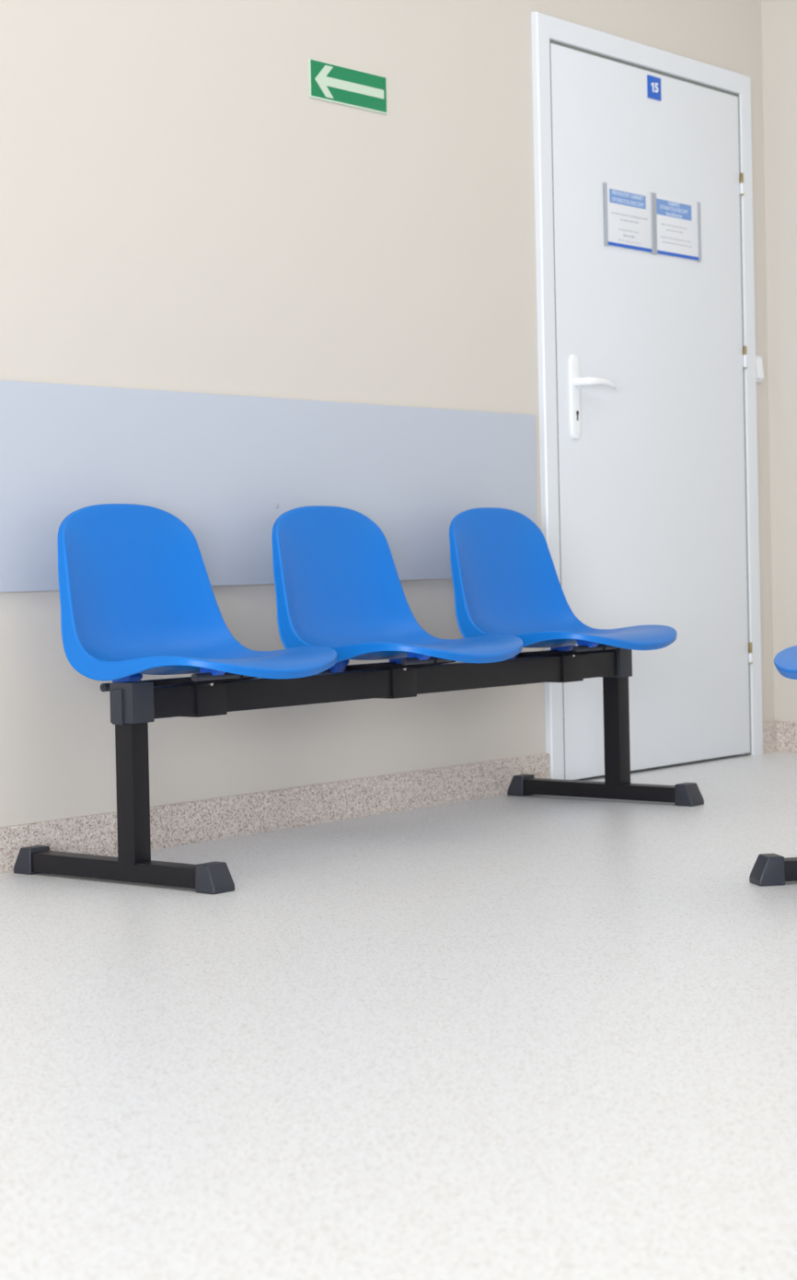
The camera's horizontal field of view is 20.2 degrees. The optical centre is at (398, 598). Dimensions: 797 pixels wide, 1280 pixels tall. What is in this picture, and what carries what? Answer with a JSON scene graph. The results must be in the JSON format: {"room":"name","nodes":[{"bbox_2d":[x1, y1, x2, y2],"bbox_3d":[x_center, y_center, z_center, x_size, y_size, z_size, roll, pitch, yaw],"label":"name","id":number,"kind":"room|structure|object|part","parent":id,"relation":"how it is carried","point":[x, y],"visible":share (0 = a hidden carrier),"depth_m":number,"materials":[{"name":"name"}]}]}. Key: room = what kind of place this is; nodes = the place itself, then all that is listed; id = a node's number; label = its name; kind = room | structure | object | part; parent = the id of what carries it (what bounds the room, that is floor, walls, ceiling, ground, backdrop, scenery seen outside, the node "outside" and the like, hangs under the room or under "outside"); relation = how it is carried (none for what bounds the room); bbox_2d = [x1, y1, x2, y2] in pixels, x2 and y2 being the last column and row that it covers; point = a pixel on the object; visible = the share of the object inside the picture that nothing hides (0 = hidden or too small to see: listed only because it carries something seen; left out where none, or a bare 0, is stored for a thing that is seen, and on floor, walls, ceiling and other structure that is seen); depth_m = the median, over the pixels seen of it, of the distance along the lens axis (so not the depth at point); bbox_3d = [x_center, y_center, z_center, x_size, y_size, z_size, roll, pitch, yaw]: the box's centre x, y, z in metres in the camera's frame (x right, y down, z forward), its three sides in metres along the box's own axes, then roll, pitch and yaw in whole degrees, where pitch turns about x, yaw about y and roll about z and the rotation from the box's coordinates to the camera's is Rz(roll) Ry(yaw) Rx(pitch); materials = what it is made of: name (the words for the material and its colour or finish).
{"room":"hospital interior","nodes":[
{"label":"hospital interior","id":0,"kind":"room"},
{"bbox_2d":[0,0,775,826],"bbox_3d":[-1.648,-0.914,3.759,0.260,3.000,8.775,0,1,39],"label":"wall","id":1,"kind":"structure","parent":0,"point":[180,212],"depth_m":5.22,"materials":[{"name":"paint"}]},
{"bbox_2d":[0,380,537,592],"bbox_3d":[-1.870,-0.186,3.258,0.019,0.431,7.082,0,1,39],"label":"board","id":2,"kind":"object","parent":1,"relation":"attached to","point":[227,467],"visible":0.82,"depth_m":5.11,"materials":[{"name":"plastic"}]},
{"bbox_2d":[0,753,550,873],"bbox_3d":[-1.934,0.556,3.167,0.026,0.090,7.422,0,1,39],"label":"baseboard","id":3,"kind":"structure","parent":1,"relation":"attached to","point":[177,824],"depth_m":5.20,"materials":[{"name":"stone"}]},
{"bbox_2d":[308,58,387,114],"bbox_3d":[-0.120,-1.239,5.428,0.005,0.091,0.287,0,1,39],"label":"direction sign","id":4,"kind":"object","parent":1,"relation":"attached to","point":[328,82],"visible":1,"depth_m":5.42,"materials":[{"name":"green plastic"}]},
{"bbox_2d":[531,11,763,779],"bbox_3d":[0.703,-0.548,6.498,0.120,2.083,1.126,0,1,39],"label":"trim","id":5,"kind":"structure","parent":1,"relation":"attached to","point":[544,27],"depth_m":6.10,"materials":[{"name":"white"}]},
{"bbox_2d":[550,43,753,779],"bbox_3d":[0.756,-0.516,6.460,0.106,2.001,0.999,0,1,39],"label":"door","id":6,"kind":"structure","parent":1,"relation":"in","point":[651,360],"depth_m":6.45,"materials":[{"name":"white paint"}]},
{"bbox_3d":[0.482,-0.552,6.134,0.012,0.232,0.035,0,1,39],"label":"handle plate","id":7,"kind":"part","parent":6,"relation":"part of","materials":[{"name":"white metal"}]},
{"bbox_3d":[0.544,-0.591,6.161,0.055,0.030,0.148,0,1,39],"label":"lever","id":8,"kind":"part","parent":6,"relation":"part of","materials":[{"name":"white metal"}]},
{"bbox_2d":[603,182,655,254],"bbox_3d":[0.654,-1.076,6.350,0.008,0.175,0.252,0,1,39],"label":"name plate","id":9,"kind":"object","parent":6,"relation":"attached to","point":[628,214],"visible":1,"depth_m":6.35,"materials":[{"name":"white paper"}]},
{"bbox_3d":[0.578,-1.073,6.257,0.008,0.175,0.011,0,1,39],"label":"rail","id":10,"kind":"part","parent":9,"relation":"part of","materials":[{"name":"silver metal"}]},
{"bbox_2d":[611,211,647,244],"bbox_3d":[0.656,-1.048,6.352,0.001,0.077,0.184,0,1,39],"label":"print","id":11,"kind":"object","parent":9,"relation":"on","point":[627,227],"depth_m":6.35,"materials":[{"name":"grey paper"}]},
{"bbox_3d":[0.730,-1.079,6.444,0.008,0.175,0.011,0,1,39],"label":"rail","id":12,"kind":"part","parent":9,"relation":"part of","materials":[{"name":"silver metal"}]},
{"bbox_2d":[647,74,662,101],"bbox_3d":[0.738,-1.472,6.461,0.004,0.065,0.069,0,1,39],"label":"number sign","id":13,"kind":"object","parent":6,"relation":"attached to","point":[654,84],"visible":1,"depth_m":6.46,"materials":[{"name":"blue plastic"}]},
{"bbox_2d":[653,193,701,261],"bbox_3d":[0.814,-1.083,6.547,0.008,0.175,0.252,0,1,39],"label":"name plate","id":14,"kind":"object","parent":6,"relation":"attached to","point":[678,233],"visible":1,"depth_m":6.55,"materials":[{"name":"white paper"}]},
{"bbox_3d":[0.738,-1.080,6.454,0.008,0.175,0.011,0,1,39],"label":"rail","id":15,"kind":"part","parent":14,"relation":"part of","materials":[{"name":"silver metal"}]},
{"bbox_2d":[661,223,691,247],"bbox_3d":[0.811,-1.060,6.543,0.001,0.055,0.167,0,1,39],"label":"print","id":16,"kind":"object","parent":14,"relation":"on","point":[672,235],"depth_m":6.54,"materials":[{"name":"grey paper"}]},
{"bbox_3d":[0.890,-1.086,6.641,0.008,0.175,0.011,0,1,39],"label":"rail","id":17,"kind":"part","parent":14,"relation":"part of","materials":[{"name":"silver metal"}]},
{"bbox_2d":[756,355,764,382],"bbox_3d":[1.112,-0.710,6.925,0.018,0.080,0.054,0,1,39],"label":"light switch","id":18,"kind":"object","parent":1,"relation":"attached to","point":[760,373],"visible":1,"depth_m":6.92,"materials":[{"name":"white plastic"}]},
{"bbox_2d":[763,721,778,754],"bbox_3d":[1.154,0.430,6.957,0.026,0.094,0.107,0,1,39],"label":"baseboard","id":19,"kind":"structure","parent":1,"relation":"attached to","point":[770,733],"depth_m":6.95,"materials":[{"name":"stone"}]},
{"bbox_2d":[0,751,796,1279],"bbox_3d":[1.082,0.612,1.585,7.300,0.100,8.775,0,1,39],"label":"floor","id":20,"kind":"structure","parent":0,"point":[504,1037],"depth_m":2.80,"materials":[{"name":"stone"}]},
{"bbox_2d":[13,503,704,894],"bbox_3d":[-0.020,0.159,5.021,0.566,0.746,1.754,0,1,39],"label":"bench","id":21,"kind":"object","parent":20,"relation":"on","point":[137,598],"visible":1,"depth_m":4.86,"materials":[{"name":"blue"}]},
{"bbox_3d":[-0.543,0.528,4.376,0.485,0.038,0.048,0,1,39],"label":"foot rail","id":22,"kind":"part","parent":21,"relation":"part of","materials":[{"name":"black metal"}]},
{"bbox_3d":[-0.515,0.353,4.341,0.047,0.320,0.044,0,1,39],"label":"post","id":23,"kind":"part","parent":21,"relation":"part of","materials":[{"name":"black metal"}]},
{"bbox_3d":[-0.475,0.172,4.577,0.017,0.017,0.356,0,1,39],"label":"support rod","id":24,"kind":"part","parent":21,"relation":"part of","materials":[{"name":"black metal"}]},
{"bbox_3d":[-0.390,-0.021,4.503,0.483,0.355,0.456,0,1,39],"label":"seat","id":25,"kind":"part","parent":21,"relation":"part of","materials":[{"name":"blue plastic"}]},
{"bbox_3d":[-0.281,0.146,4.418,0.015,0.015,0.356,0,1,39],"label":"support rod","id":26,"kind":"part","parent":21,"relation":"part of","materials":[{"name":"black metal"}]},
{"bbox_3d":[-0.073,0.156,5.071,0.017,0.017,0.356,0,1,39],"label":"support rod","id":27,"kind":"part","parent":21,"relation":"part of","materials":[{"name":"grey plastic"}]},
{"bbox_3d":[0.012,-0.037,4.997,0.483,0.355,0.456,0,1,39],"label":"seat","id":28,"kind":"part","parent":21,"relation":"part of","materials":[{"name":"blue plastic"}]},
{"bbox_3d":[0.122,0.130,4.912,0.015,0.015,0.356,0,1,39],"label":"support rod","id":29,"kind":"part","parent":21,"relation":"part of","materials":[{"name":"grey plastic"}]},
{"bbox_3d":[0.333,0.140,5.570,0.017,0.017,0.356,0,1,39],"label":"support rod","id":30,"kind":"part","parent":21,"relation":"part of","materials":[{"name":"grey plastic"}]},
{"bbox_3d":[0.418,-0.053,5.495,0.483,0.355,0.456,0,1,39],"label":"seat","id":31,"kind":"part","parent":21,"relation":"part of","materials":[{"name":"blue plastic"}]},
{"bbox_3d":[0.528,0.114,5.410,0.015,0.015,0.356,0,1,39],"label":"support rod","id":32,"kind":"part","parent":21,"relation":"part of","materials":[{"name":"grey plastic"}]},
{"bbox_3d":[0.519,0.486,5.680,0.485,0.038,0.048,0,1,39],"label":"foot rail","id":33,"kind":"part","parent":21,"relation":"part of","materials":[{"name":"black metal"}]},
{"bbox_3d":[0.550,0.310,5.648,0.047,0.320,0.048,0,1,39],"label":"post","id":34,"kind":"part","parent":21,"relation":"part of","materials":[{"name":"black metal"}]},
{"bbox_2d":[749,645,796,886],"bbox_3d":[1.092,0.161,3.388,0.566,0.746,1.754,-1,1,-11],"label":"bench","id":35,"kind":"object","parent":20,"relation":"on","point":[769,869],"visible":1,"depth_m":4.14,"materials":[{"name":"black"}]},
{"bbox_3d":[0.923,-0.041,3.995,0.483,0.355,0.456,-1,1,-11],"label":"seat","id":36,"kind":"part","parent":35,"relation":"part of","materials":[{"name":"blue plastic"}]},
{"bbox_3d":[0.935,0.499,4.216,0.485,0.038,0.048,-1,1,-11],"label":"foot rail","id":37,"kind":"part","parent":35,"relation":"part of","materials":[{"name":"black metal"}]},
{"bbox_2d":[761,0,796,721],"bbox_3d":[3.898,-1.048,4.820,7.000,3.000,0.120,0,1,39],"label":"wall","id":38,"kind":"structure","parent":0,"point":[779,17],"depth_m":6.96,"materials":[{"name":"paint"}]},
{"bbox_2d":[776,721,796,752],"bbox_3d":[3.882,0.406,4.786,7.000,0.094,0.026,0,1,39],"label":"baseboard","id":39,"kind":"structure","parent":38,"relation":"attached to","point":[786,730],"depth_m":6.96,"materials":[{"name":"stone"}]}
]}

